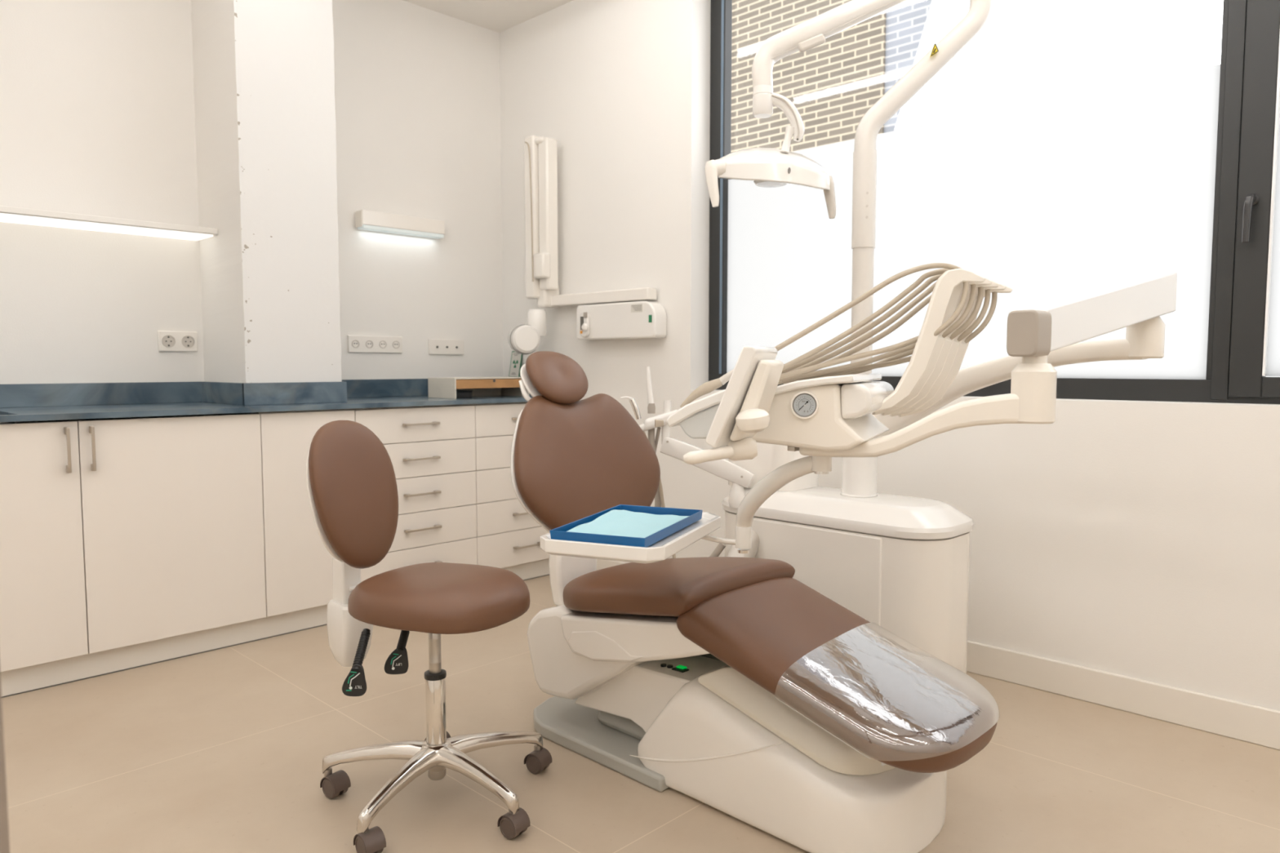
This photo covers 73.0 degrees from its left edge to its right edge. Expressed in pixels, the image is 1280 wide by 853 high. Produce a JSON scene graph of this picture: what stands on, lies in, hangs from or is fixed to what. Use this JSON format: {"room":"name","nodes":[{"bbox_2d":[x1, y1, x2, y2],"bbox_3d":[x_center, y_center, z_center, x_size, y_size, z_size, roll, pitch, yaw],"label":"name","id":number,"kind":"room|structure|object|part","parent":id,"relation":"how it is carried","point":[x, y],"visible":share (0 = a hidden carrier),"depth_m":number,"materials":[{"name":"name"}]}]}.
{"room":"dental clinic","nodes":[
{"label":"dental clinic","id":0,"kind":"room"},
{"bbox_2d":[0,0,503,423],"bbox_3d":[-2.271,-0.606,3.367,0.100,2.890,4.505,4,6,44],"label":"wall","id":1,"kind":"structure","parent":0,"point":[97,113],"depth_m":3.60,"materials":[{"name":"paint"}]},
{"bbox_2d":[0,381,204,408],"bbox_3d":[-2.506,-0.103,3.078,0.014,0.088,1.814,4,6,44],"label":"backsplash","id":2,"kind":"structure","parent":1,"relation":"attached to","point":[14,395],"depth_m":3.43,"materials":[{"name":"blue stone"}]},
{"bbox_2d":[0,205,217,240],"bbox_3d":[-2.486,-0.749,2.909,0.215,0.028,1.964,4,6,44],"label":"wall lamp","id":3,"kind":"object","parent":1,"relation":"attached to","point":[7,214],"visible":1,"depth_m":3.28,"materials":[{"name":"paint"}]},
{"bbox_2d":[157,330,197,351],"bbox_3d":[-1.943,-0.358,3.640,0.014,0.084,0.152,4,6,44],"label":"double outlet","id":4,"kind":"object","parent":1,"relation":"attached to","point":[174,341],"visible":1,"depth_m":3.64,"materials":[{"name":"white plastic"}]},
{"bbox_2d":[202,381,244,405],"bbox_3d":[-1.712,-0.138,3.561,0.448,0.088,0.014,4,6,44],"label":"backsplash","id":5,"kind":"structure","parent":1,"relation":"attached to","point":[224,393],"depth_m":3.55,"materials":[{"name":"blue stone"}]},
{"bbox_2d":[347,335,402,352],"bbox_3d":[-1.312,-0.407,4.286,0.013,0.081,0.293,4,6,44],"label":"outlet","id":6,"kind":"object","parent":1,"relation":"attached to","point":[356,344],"visible":1,"depth_m":4.28,"materials":[{"name":"white plastic"}]},
{"bbox_2d":[342,378,428,397],"bbox_3d":[-1.183,-0.200,4.433,0.014,0.088,1.174,4,6,44],"label":"backsplash","id":7,"kind":"structure","parent":1,"relation":"attached to","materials":[{"name":"blue stone"}]},
{"bbox_2d":[355,209,444,239],"bbox_3d":[-1.193,-1.009,4.329,0.065,0.087,0.464,4,6,44],"label":"wall lamp","id":8,"kind":"object","parent":1,"relation":"attached to","point":[365,220],"visible":1,"depth_m":4.29,"materials":[{"name":"white plastic"}]},
{"bbox_2d":[357,224,444,239],"bbox_3d":[-1.191,-0.974,4.333,0.058,0.017,0.450,4,6,44],"label":"diffuser","id":9,"kind":"object","parent":8,"relation":"attached to","point":[403,229],"depth_m":4.32,"materials":[{"name":"white plastic"}]},
{"bbox_2d":[428,339,463,355],"bbox_3d":[-1.028,-0.420,4.575,0.017,0.079,0.212,4,6,44],"label":"outlet","id":10,"kind":"object","parent":1,"relation":"attached to","point":[455,347],"visible":1,"depth_m":4.57,"materials":[{"name":"white plastic"}]},
{"bbox_2d":[191,0,342,382],"bbox_3d":[-1.583,-1.088,3.659,0.470,1.970,0.404,4,6,44],"label":"wall pillar","id":11,"kind":"structure","parent":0,"point":[264,77],"depth_m":3.50,"materials":[{"name":"paint"}]},
{"bbox_2d":[402,0,573,32],"bbox_3d":[-0.087,-1.953,1.244,6.050,0.100,4.655,4,6,44],"label":"ceiling","id":12,"kind":"structure","parent":0,"point":[496,15],"depth_m":4.41,"materials":[{"name":"white paint"}]},
{"bbox_2d":[1,574,1279,852],"bbox_3d":[-0.140,1.033,1.403,6.050,0.100,4.505,4,6,44],"label":"floor","id":13,"kind":"structure","parent":0,"point":[223,750],"depth_m":2.27,"materials":[{"name":"ceramic"}]},
{"bbox_2d":[0,673,9,852],"bbox_3d":[-0.596,-0.415,0.690,0.055,2.890,0.077,4,6,44],"label":"trim","id":14,"kind":"structure","parent":13,"relation":"on","point":[4,826],"depth_m":0.75,"materials":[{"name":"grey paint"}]},
{"bbox_2d":[0,413,266,672],"bbox_3d":[-2.078,0.368,3.116,0.618,0.802,1.205,4,6,44],"label":"base cabinet","id":15,"kind":"object","parent":13,"relation":"on","point":[114,534],"visible":1,"depth_m":3.01,"materials":[{"name":"beige"}]},
{"bbox_3d":[-2.096,0.394,2.713,0.019,0.796,0.600,4,6,44],"label":"door","id":16,"kind":"part","parent":15,"relation":"part of","materials":[{"name":"paint"}]},
{"bbox_3d":[-1.893,0.078,2.864,0.030,0.151,0.010,4,6,44],"label":"handle","id":17,"kind":"part","parent":15,"relation":"part of","materials":[{"name":"silver metal"}]},
{"bbox_3d":[-1.843,0.074,2.914,0.030,0.151,0.010,4,6,44],"label":"handle","id":18,"kind":"part","parent":15,"relation":"part of","materials":[{"name":"silver metal"}]},
{"bbox_3d":[-1.675,0.363,3.143,0.019,0.796,0.600,4,6,44],"label":"door","id":19,"kind":"part","parent":15,"relation":"part of","materials":[{"name":"paint"}]},
{"bbox_2d":[0,559,549,697],"bbox_3d":[-1.572,0.799,3.334,0.018,0.090,3.390,4,6,44],"label":"plinth","id":20,"kind":"object","parent":13,"relation":"on","point":[27,679],"visible":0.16,"depth_m":3.16,"materials":[{"name":"white laminate"}]},
{"bbox_2d":[204,408,355,617],"bbox_3d":[-1.533,0.324,3.696,0.588,0.808,0.388,4,6,44],"label":"base cabinet","id":21,"kind":"object","parent":13,"relation":"on","point":[298,565],"visible":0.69,"depth_m":3.43,"materials":[{"name":"beige"}]},
{"bbox_3d":[-1.329,0.338,3.498,0.019,0.796,0.386,4,6,44],"label":"door","id":22,"kind":"part","parent":21,"relation":"part of","materials":[{"name":"paint"}]},
{"bbox_2d":[352,404,477,582],"bbox_3d":[-1.177,0.299,4.039,0.618,0.808,0.600,4,6,44],"label":"base cabinet","id":23,"kind":"object","parent":13,"relation":"on","point":[431,450],"visible":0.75,"depth_m":3.88,"materials":[{"name":"beige"}]},
{"bbox_3d":[-0.983,-0.008,3.829,0.019,0.149,0.598,4,6,44],"label":"drawer","id":24,"kind":"part","parent":23,"relation":"part of","materials":[{"name":"paint"}]},
{"bbox_3d":[-0.983,0.623,3.874,0.019,0.170,0.598,4,6,44],"label":"drawer","id":25,"kind":"part","parent":23,"relation":"part of","materials":[{"name":"paint"}]},
{"bbox_3d":[-0.962,-0.011,3.815,0.030,0.010,0.174,4,6,44],"label":"handle","id":26,"kind":"part","parent":23,"relation":"part of","materials":[{"name":"silver metal"}]},
{"bbox_3d":[-0.962,0.142,3.826,0.030,0.010,0.174,4,6,44],"label":"handle","id":27,"kind":"part","parent":23,"relation":"part of","materials":[{"name":"silver metal"}]},
{"bbox_3d":[-0.962,0.455,3.848,0.030,0.010,0.174,4,6,44],"label":"handle","id":28,"kind":"part","parent":23,"relation":"part of","materials":[{"name":"silver metal"}]},
{"bbox_3d":[-0.962,0.298,3.837,0.030,0.010,0.174,4,6,44],"label":"handle","id":29,"kind":"part","parent":23,"relation":"part of","materials":[{"name":"silver metal"}]},
{"bbox_3d":[-0.983,0.145,3.840,0.019,0.152,0.598,4,6,44],"label":"drawer","id":30,"kind":"part","parent":23,"relation":"part of","materials":[{"name":"paint"}]},
{"bbox_3d":[-0.983,0.458,3.862,0.019,0.154,0.598,4,6,44],"label":"drawer","id":31,"kind":"part","parent":23,"relation":"part of","materials":[{"name":"paint"}]},
{"bbox_3d":[-0.983,0.301,3.851,0.019,0.154,0.598,4,6,44],"label":"drawer","id":32,"kind":"part","parent":23,"relation":"part of","materials":[{"name":"paint"}]},
{"bbox_2d":[306,420,551,852],"bbox_3d":[-0.557,0.463,2.129,0.632,0.934,0.584,0,4,3],"label":"stool","id":33,"kind":"object","parent":13,"relation":"on","point":[352,487],"visible":1,"depth_m":2.14,"materials":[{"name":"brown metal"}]},
{"bbox_3d":[-0.785,0.874,2.178,0.020,0.026,0.020,4,6,44],"label":"caster stem","id":34,"kind":"part","parent":33,"relation":"part of","materials":[{"name":"silver metal"}]},
{"bbox_2d":[320,769,351,794],"bbox_3d":[-0.765,0.889,2.172,0.059,0.035,0.047,3,5,34],"label":"caster wheel","id":35,"kind":"object","parent":33,"relation":"attached to","point":[338,782],"depth_m":2.16,"materials":[{"name":"brown plastic"}]},
{"bbox_2d":[308,420,398,568],"bbox_3d":[-0.753,0.177,2.275,0.122,0.386,0.270,2,5,29],"label":"cushion","id":36,"kind":"object","parent":33,"relation":"on","point":[353,495],"depth_m":2.24,"materials":[{"name":"brown leather"}]},
{"bbox_3d":[-0.633,0.508,1.965,0.017,0.081,0.086,0,4,2],"label":"lever","id":37,"kind":"part","parent":33,"relation":"part of","materials":[{"name":"black plastic"}]},
{"bbox_2d":[353,826,386,852],"bbox_3d":[-0.596,0.908,1.906,0.059,0.035,0.047,4,6,44],"label":"caster wheel","id":38,"kind":"object","parent":33,"relation":"attached to","point":[372,840],"depth_m":1.89,"materials":[{"name":"brown"}]},
{"bbox_3d":[-0.569,0.514,2.075,0.017,0.049,0.062,0,4,0],"label":"lever","id":39,"kind":"part","parent":33,"relation":"part of","materials":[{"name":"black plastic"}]},
{"bbox_3d":[-0.507,0.517,2.137,0.030,0.195,0.030,4,6,44],"label":"gas lift rod","id":40,"kind":"part","parent":33,"relation":"part of","materials":[{"name":"silver metal"}]},
{"bbox_2d":[424,731,450,740],"bbox_3d":[-0.565,0.872,2.417,0.059,0.035,0.047,2,5,26],"label":"collar","id":41,"kind":"object","parent":33,"relation":"attached to","point":[448,735],"depth_m":2.42,"materials":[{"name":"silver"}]},
{"bbox_2d":[347,562,529,634],"bbox_3d":[-0.492,0.406,2.129,0.432,0.099,0.411,4,6,44],"label":"seat cushion","id":42,"kind":"object","parent":33,"relation":"on","point":[429,597],"depth_m":2.00,"materials":[{"name":"brown leather"}]},
{"bbox_2d":[497,807,530,835],"bbox_3d":[-0.290,0.902,1.988,0.059,0.035,0.047,3,5,36],"label":"caster wheel","id":43,"kind":"object","parent":33,"relation":"attached to","point":[515,822],"depth_m":1.97,"materials":[{"name":"brown plastic"}]},
{"bbox_3d":[-0.274,0.865,2.313,0.020,0.026,0.020,4,6,44],"label":"caster stem","id":44,"kind":"part","parent":33,"relation":"part of","materials":[{"name":"silver metal"}]},
{"bbox_2d":[524,747,551,769],"bbox_3d":[-0.272,0.880,2.302,0.059,0.035,0.047,2,5,30],"label":"caster wheel","id":45,"kind":"object","parent":33,"relation":"attached to","point":[540,758],"depth_m":2.29,"materials":[{"name":"brown plastic"}]},
{"bbox_2d":[472,401,549,568],"bbox_3d":[-0.763,0.269,4.463,0.618,0.808,0.583,4,6,44],"label":"base cabinet","id":46,"kind":"object","parent":13,"relation":"on","point":[508,536],"visible":0.29,"depth_m":4.16,"materials":[{"name":"beige"}]},
{"bbox_2d":[0,378,533,422],"bbox_3d":[-1.735,-0.119,3.438,0.616,0.108,3.404,4,6,44],"label":"countertop","id":47,"kind":"structure","parent":46,"relation":"on","point":[76,401],"depth_m":3.49,"materials":[{"name":"blue stone"}]},
{"bbox_2d":[0,422,14,423],"bbox_3d":[-2.316,0.063,2.768,0.391,0.160,0.474,4,6,44],"label":"sink","id":48,"kind":"object","parent":47,"relation":"in","point":[0,422],"visible":0.13,"depth_m":2.78,"materials":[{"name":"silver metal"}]},
{"bbox_2d":[242,382,346,405],"bbox_3d":[-1.410,-0.138,3.557,0.014,0.088,0.430,4,6,44],"label":"backsplash","id":49,"kind":"structure","parent":47,"relation":"on","point":[292,393],"depth_m":3.54,"materials":[{"name":"blue stone"}]},
{"bbox_2d":[456,390,472,398],"bbox_3d":[-0.870,-0.156,4.173,0.074,0.036,0.101,4,6,44],"label":"box","id":50,"kind":"object","parent":47,"relation":"on","point":[460,393],"visible":0.53,"depth_m":4.15,"materials":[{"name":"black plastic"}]},
{"bbox_3d":[-0.870,-0.170,4.172,0.074,0.006,0.101,4,6,44],"label":"box lid","id":51,"kind":"part","parent":50,"relation":"part of","materials":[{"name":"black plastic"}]},
{"bbox_2d":[427,376,528,399],"bbox_3d":[-0.795,-0.195,4.290,0.230,0.098,0.442,4,6,44],"label":"box","id":52,"kind":"object","parent":47,"relation":"on","point":[437,387],"visible":0.82,"depth_m":4.20,"materials":[{"name":"beige plastic"}]},
{"bbox_3d":[-0.947,-0.184,4.135,0.230,0.098,0.008,4,6,44],"label":"panel","id":53,"kind":"part","parent":52,"relation":"part of","materials":[{"name":"beige plastic"}]},
{"bbox_3d":[-0.771,-0.212,4.265,0.158,0.043,0.424,4,6,44],"label":"drawer","id":54,"kind":"part","parent":52,"relation":"part of","materials":[{"name":"brown wood"}]},
{"bbox_3d":[-0.644,-0.206,4.445,0.230,0.098,0.008,4,6,44],"label":"panel","id":55,"kind":"part","parent":52,"relation":"part of","materials":[{"name":"beige wood"}]},
{"bbox_3d":[-0.570,0.115,4.263,0.019,0.152,0.581,4,6,44],"label":"drawer","id":56,"kind":"part","parent":46,"relation":"part of","materials":[{"name":"paint"}]},
{"bbox_3d":[-0.570,0.271,4.274,0.019,0.154,0.581,4,6,44],"label":"drawer","id":57,"kind":"part","parent":46,"relation":"part of","materials":[{"name":"paint"}]},
{"bbox_3d":[-0.570,-0.039,4.252,0.019,0.149,0.581,4,6,44],"label":"drawer","id":58,"kind":"part","parent":46,"relation":"part of","materials":[{"name":"paint"}]},
{"bbox_3d":[-0.570,0.428,4.286,0.019,0.154,0.581,4,6,44],"label":"drawer","id":59,"kind":"part","parent":46,"relation":"part of","materials":[{"name":"paint"}]},
{"bbox_3d":[-0.570,0.593,4.297,0.019,0.170,0.581,4,6,44],"label":"drawer","id":60,"kind":"part","parent":46,"relation":"part of","materials":[{"name":"paint"}]},
{"bbox_3d":[-0.549,0.425,4.272,0.030,0.010,0.174,4,6,44],"label":"handle","id":61,"kind":"part","parent":46,"relation":"part of","materials":[{"name":"silver metal"}]},
{"bbox_3d":[-0.549,0.590,4.284,0.030,0.010,0.174,4,6,44],"label":"handle","id":62,"kind":"part","parent":46,"relation":"part of","materials":[{"name":"silver metal"}]},
{"bbox_2d":[510,351,999,852],"bbox_3d":[0.231,0.353,2.334,1.453,1.123,0.586,4,6,44],"label":"dental chair","id":63,"kind":"object","parent":13,"relation":"on","point":[734,686],"visible":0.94,"depth_m":2.11,"materials":[{"name":"brown leather"}]},
{"bbox_3d":[-0.330,-0.102,2.663,0.088,0.084,0.041,0,4,-5],"label":"headrest lever","id":64,"kind":"part","parent":63,"relation":"part of","materials":[{"name":"white plastic"}]},
{"bbox_2d":[525,351,588,404],"bbox_3d":[-0.264,-0.154,2.710,0.132,0.164,0.223,4,6,44],"label":"cushion","id":65,"kind":"object","parent":63,"relation":"on","point":[551,377],"depth_m":2.67,"materials":[{"name":"brown leather"}]},
{"bbox_2d":[514,393,660,529],"bbox_3d":[-0.164,0.136,2.705,0.194,0.470,0.587,4,6,44],"label":"cushion","id":66,"kind":"object","parent":63,"relation":"on","point":[575,459],"depth_m":2.64,"materials":[{"name":"brown leather"}]},
{"bbox_3d":[-0.003,0.880,2.564,0.614,0.040,0.470,4,6,44],"label":"plate","id":67,"kind":"part","parent":63,"relation":"part of","materials":[{"name":"grey paint"}]},
{"bbox_3d":[-0.090,0.586,2.280,0.299,0.081,0.008,4,6,44],"label":"trim","id":68,"kind":"part","parent":63,"relation":"part of","materials":[{"name":"white plastic"}]},
{"bbox_2d":[597,711,645,740],"bbox_3d":[0.099,0.844,2.475,0.380,0.046,0.270,4,6,44],"label":"foot pedal","id":69,"kind":"object","parent":63,"relation":"attached to","point":[625,729],"depth_m":2.44,"materials":[{"name":"grey paint"}]},
{"bbox_2d":[563,556,795,617],"bbox_3d":[0.073,0.438,2.420,0.548,0.169,0.479,4,6,44],"label":"seat cushion","id":70,"kind":"object","parent":63,"relation":"on","point":[670,587],"depth_m":2.25,"materials":[{"name":"brown leather"}]},
{"bbox_2d":[671,666,688,672],"bbox_3d":[0.106,0.643,2.284,0.040,0.008,0.026,4,6,44],"label":"switch","id":71,"kind":"object","parent":63,"relation":"attached to","point":[674,669],"depth_m":2.28,"materials":[{"name":"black plastic"}]},
{"bbox_2d":[676,665,686,669],"bbox_3d":[0.110,0.642,2.294,0.024,0.013,0.016,4,6,44],"label":"lamp","id":72,"kind":"object","parent":63,"relation":"on","point":[678,667],"depth_m":2.29,"materials":[{"name":"green plastic"}]},
{"bbox_2d":[676,577,996,773],"bbox_3d":[0.481,0.556,2.035,0.658,0.266,0.474,4,6,44],"label":"cushion","id":73,"kind":"object","parent":63,"relation":"on","point":[802,667],"depth_m":1.96,"materials":[{"name":"brown leather"}]},
{"bbox_2d":[722,442,973,673],"bbox_3d":[0.548,0.438,2.740,0.831,0.897,0.660,4,6,44],"label":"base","id":74,"kind":"object","parent":13,"relation":"on","point":[900,564],"visible":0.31,"depth_m":2.60,"materials":[{"name":"white plastic"}]},
{"bbox_2d":[620,366,754,558],"bbox_3d":[0.154,0.196,2.941,0.452,0.798,0.175,2,4,24],"label":"dental assistant arm","id":75,"kind":"object","parent":74,"relation":"attached to","point":[740,477],"visible":0.5,"depth_m":2.97,"materials":[{"name":"white plastic"}]},
{"bbox_3d":[0.089,0.024,2.997,0.028,0.075,0.028,4,6,44],"label":"holder post","id":76,"kind":"part","parent":75,"relation":"part of","materials":[{"name":"white plastic"}]},
{"bbox_3d":[0.227,0.120,2.951,0.332,0.167,0.031,2,4,20],"label":"assistant arm","id":77,"kind":"part","parent":75,"relation":"part of","materials":[{"name":"white plastic"}]},
{"bbox_2d":[704,0,909,218],"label":"lamp","id":78,"kind":"object","parent":74,"relation":"on","point":[770,167],"depth_m":2.49,"materials":[{"name":"white plastic"}]},
{"bbox_3d":[0.210,-0.710,2.532,0.047,0.135,0.023,4,6,44],"label":"lamp handle","id":79,"kind":"part","parent":78,"relation":"part of","materials":[{"name":"white plastic"}]},
{"bbox_3d":[0.428,-0.829,2.501,0.047,0.078,0.031,-1,4,-8],"label":"head stem","id":80,"kind":"part","parent":78,"relation":"part of","materials":[{"name":"white plastic"}]},
{"bbox_3d":[0.553,-0.670,2.531,0.041,0.123,0.025,4,6,44],"label":"lamp handle","id":81,"kind":"part","parent":78,"relation":"part of","materials":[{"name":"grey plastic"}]},
{"bbox_3d":[0.691,-1.225,2.581,0.762,0.495,0.072,-1,4,-15],"label":"spring arm","id":82,"kind":"part","parent":78,"relation":"part of","materials":[{"name":"white plastic"}]},
{"bbox_3d":[0.535,0.566,2.739,0.500,0.501,0.016,4,6,44],"label":"service door","id":83,"kind":"part","parent":74,"relation":"part of","materials":[{"name":"white plastic"}]},
{"bbox_3d":[0.654,0.260,2.837,0.831,0.082,0.356,4,6,44],"label":"cabinet lid","id":84,"kind":"part","parent":74,"relation":"part of","materials":[{"name":"white plastic"}]},
{"bbox_2d":[840,457,877,497],"label":"pole","id":85,"kind":"object","parent":74,"relation":"on","point":[859,474],"depth_m":2.74,"materials":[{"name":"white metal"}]},
{"bbox_2d":[540,262,1177,563],"bbox_3d":[0.551,-0.033,2.030,1.036,0.651,1.426,4,6,44],"label":"dental delivery unit","id":86,"kind":"object","parent":85,"relation":"attached to","point":[828,413],"visible":1,"depth_m":1.76,"materials":[{"name":"white plastic"}]},
{"bbox_2d":[549,504,702,546],"bbox_3d":[-0.020,0.218,1.922,0.214,0.024,0.362,2,4,22],"label":"tray","id":87,"kind":"object","parent":86,"relation":"on","point":[562,533],"visible":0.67,"depth_m":1.84,"materials":[{"name":"blue plastic"}]},
{"bbox_2d":[567,509,688,537],"bbox_3d":[-0.020,0.214,1.921,0.179,0.019,0.316,2,4,22],"label":"paper liner","id":88,"kind":"object","parent":87,"relation":"in","point":[623,522],"visible":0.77,"depth_m":1.93,"materials":[{"name":"teal paper"}]},
{"bbox_2d":[540,455,831,563],"bbox_3d":[0.062,0.179,1.870,0.580,0.252,0.495,4,6,44],"label":"tray","id":89,"kind":"object","parent":86,"relation":"on","point":[660,551],"depth_m":1.81,"materials":[{"name":"white plastic"}]},
{"bbox_2d":[679,404,719,439],"bbox_3d":[0.157,-0.016,1.774,0.162,0.078,0.079,0,4,-3],"label":"bowl","id":90,"kind":"object","parent":86,"relation":"on","point":[695,420],"depth_m":1.73,"materials":[{"name":"white plastic"}]},
{"bbox_2d":[680,368,733,408],"bbox_3d":[0.150,-0.082,1.760,0.137,0.093,0.023,0,4,1],"label":"handpiece","id":91,"kind":"object","parent":86,"relation":"on","point":[708,387],"visible":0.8,"depth_m":1.75,"materials":[{"name":"beige plastic"}]},
{"bbox_3d":[0.126,0.054,1.612,0.100,0.032,0.025,-2,4,-21],"label":"handle lever","id":92,"kind":"part","parent":86,"relation":"part of","materials":[{"name":"white plastic"}]},
{"bbox_3d":[0.195,-0.058,1.650,0.079,0.190,0.163,2,5,30],"label":"keypad plate","id":93,"kind":"part","parent":86,"relation":"part of","materials":[{"name":"white plastic"}]},
{"bbox_3d":[0.208,-0.011,1.600,0.063,0.045,0.063,4,6,44],"label":"handle knob","id":94,"kind":"part","parent":86,"relation":"part of","materials":[{"name":"white plastic"}]},
{"bbox_2d":[856,423,888,444],"bbox_3d":[0.479,0.006,1.830,0.047,0.053,0.335,2,4,24],"label":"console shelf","id":95,"kind":"object","parent":86,"relation":"attached to","point":[866,433],"depth_m":1.76,"materials":[{"name":"white plastic"}]},
{"bbox_3d":[0.531,-0.002,1.690,0.433,0.132,0.060,2,4,23],"label":"arm","id":96,"kind":"part","parent":86,"relation":"part of","materials":[{"name":"white plastic"}]},
{"bbox_3d":[0.598,-0.180,1.817,0.270,0.305,0.012,-1,4,-12],"label":"hose arm","id":97,"kind":"part","parent":86,"relation":"part of","materials":[{"name":"white plastic"}]},
{"bbox_3d":[0.630,-0.116,1.872,0.059,0.165,0.238,4,6,44],"label":"hose arm panel","id":98,"kind":"part","parent":86,"relation":"part of","materials":[{"name":"white plastic"}]},
{"bbox_3d":[0.625,-0.178,1.845,0.270,0.305,0.012,-1,4,-12],"label":"hose arm","id":99,"kind":"part","parent":86,"relation":"part of","materials":[{"name":"white plastic"}]},
{"bbox_3d":[0.651,-0.177,1.873,0.270,0.305,0.012,-1,4,-12],"label":"hose arm","id":100,"kind":"part","parent":86,"relation":"part of","materials":[{"name":"white plastic"}]},
{"bbox_3d":[0.678,-0.176,1.901,0.270,0.305,0.012,-1,4,-12],"label":"hose arm","id":101,"kind":"part","parent":86,"relation":"part of","materials":[{"name":"white plastic"}]},
{"bbox_3d":[0.704,-0.175,1.929,0.270,0.305,0.012,-1,4,-12],"label":"hose arm","id":102,"kind":"part","parent":86,"relation":"part of","materials":[{"name":"white plastic"}]},
{"bbox_3d":[0.927,-0.069,2.362,0.094,0.319,0.932,-2,5,-26],"label":"arm","id":103,"kind":"part","parent":86,"relation":"part of","materials":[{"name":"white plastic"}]},
{"bbox_2d":[851,0,992,301],"label":"pole","id":104,"kind":"object","parent":74,"relation":"on","point":[864,153],"depth_m":2.69,"materials":[{"name":"white metal"}]},
{"bbox_3d":[0.882,-0.719,2.724,0.416,1.607,0.070,0,4,2],"label":"lamp post","id":105,"kind":"part","parent":104,"relation":"part of","materials":[{"name":"white metal"}]},
{"bbox_2d":[499,0,1279,711],"bbox_3d":[1.379,-0.574,2.923,5.950,2.890,0.250,4,6,44],"label":"wall","id":106,"kind":"structure","parent":0,"point":[1140,540],"depth_m":3.00,"materials":[{"name":"paint"}]},
{"bbox_2d":[508,351,522,377],"bbox_3d":[-0.683,-0.342,4.754,0.094,0.146,0.027,4,6,44],"label":"warning sign","id":107,"kind":"object","parent":106,"relation":"attached to","point":[516,358],"visible":0.97,"depth_m":4.75,"materials":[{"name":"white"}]},
{"bbox_2d":[507,135,666,354],"bbox_3d":[-0.294,-0.901,4.149,0.885,1.103,0.295,4,6,44],"label":"dental x-ray machine","id":108,"kind":"object","parent":106,"relation":"attached to","point":[639,318],"visible":1,"depth_m":4.34,"materials":[{"name":"white plastic"}]},
{"bbox_3d":[-0.541,-1.065,4.427,0.077,0.815,0.070,4,6,44],"label":"arm","id":109,"kind":"part","parent":108,"relation":"part of","materials":[{"name":"white plastic"}]},
{"bbox_3d":[-0.496,-0.811,4.376,0.082,0.125,0.054,4,6,44],"label":"arm","id":110,"kind":"part","parent":108,"relation":"part of","materials":[{"name":"white plastic"}]},
{"bbox_3d":[-0.465,-1.073,4.390,0.073,0.755,0.075,4,6,44],"label":"arm","id":111,"kind":"part","parent":108,"relation":"part of","materials":[{"name":"white plastic"}]},
{"bbox_3d":[-0.199,-0.629,4.223,0.715,0.055,0.063,4,6,44],"label":"mounting arm","id":112,"kind":"part","parent":108,"relation":"part of","materials":[{"name":"white plastic"}]},
{"bbox_2d":[648,315,652,322],"bbox_3d":[0.046,-0.490,3.930,0.018,0.034,0.004,4,6,44],"label":"switch","id":113,"kind":"object","parent":108,"relation":"attached to","point":[650,316],"depth_m":3.93,"materials":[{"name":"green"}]},
{"bbox_2d":[596,559,1279,750],"bbox_3d":[1.322,0.821,2.893,5.850,0.110,0.014,4,6,44],"label":"baseboard","id":114,"kind":"structure","parent":106,"relation":"attached to","point":[1247,722],"depth_m":2.69,"materials":[{"name":"white paint"}]},
{"bbox_2d":[708,0,1279,404],"bbox_3d":[1.695,-0.982,2.616,3.810,1.814,0.056,4,6,44],"label":"window","id":115,"kind":"structure","parent":106,"relation":"in","point":[1046,200],"depth_m":2.99,"materials":[{"name":"grey"}]},
{"bbox_2d":[1227,0,1279,397],"bbox_3d":[2.385,-0.930,1.903,1.763,1.775,0.117,4,6,44],"label":"window","id":116,"kind":"structure","parent":106,"relation":"in","point":[1255,344],"depth_m":2.50,"materials":[{"name":"grey metal"}]},
{"bbox_3d":[1.755,-0.600,2.494,0.024,0.138,0.049,4,6,44],"label":"handle lever","id":117,"kind":"part","parent":116,"relation":"part of","materials":[{"name":"grey metal"}]},
{"label":"outside","id":118,"kind":"structure","parent":0,"visible":0},
{"bbox_2d":[730,0,951,153],"bbox_3d":[-0.934,-4.136,9.923,12.439,9.000,0.300,4,6,44],"label":"brick building","id":119,"kind":"structure","parent":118,"point":[833,84],"depth_m":7.33,"materials":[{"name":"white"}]}
]}

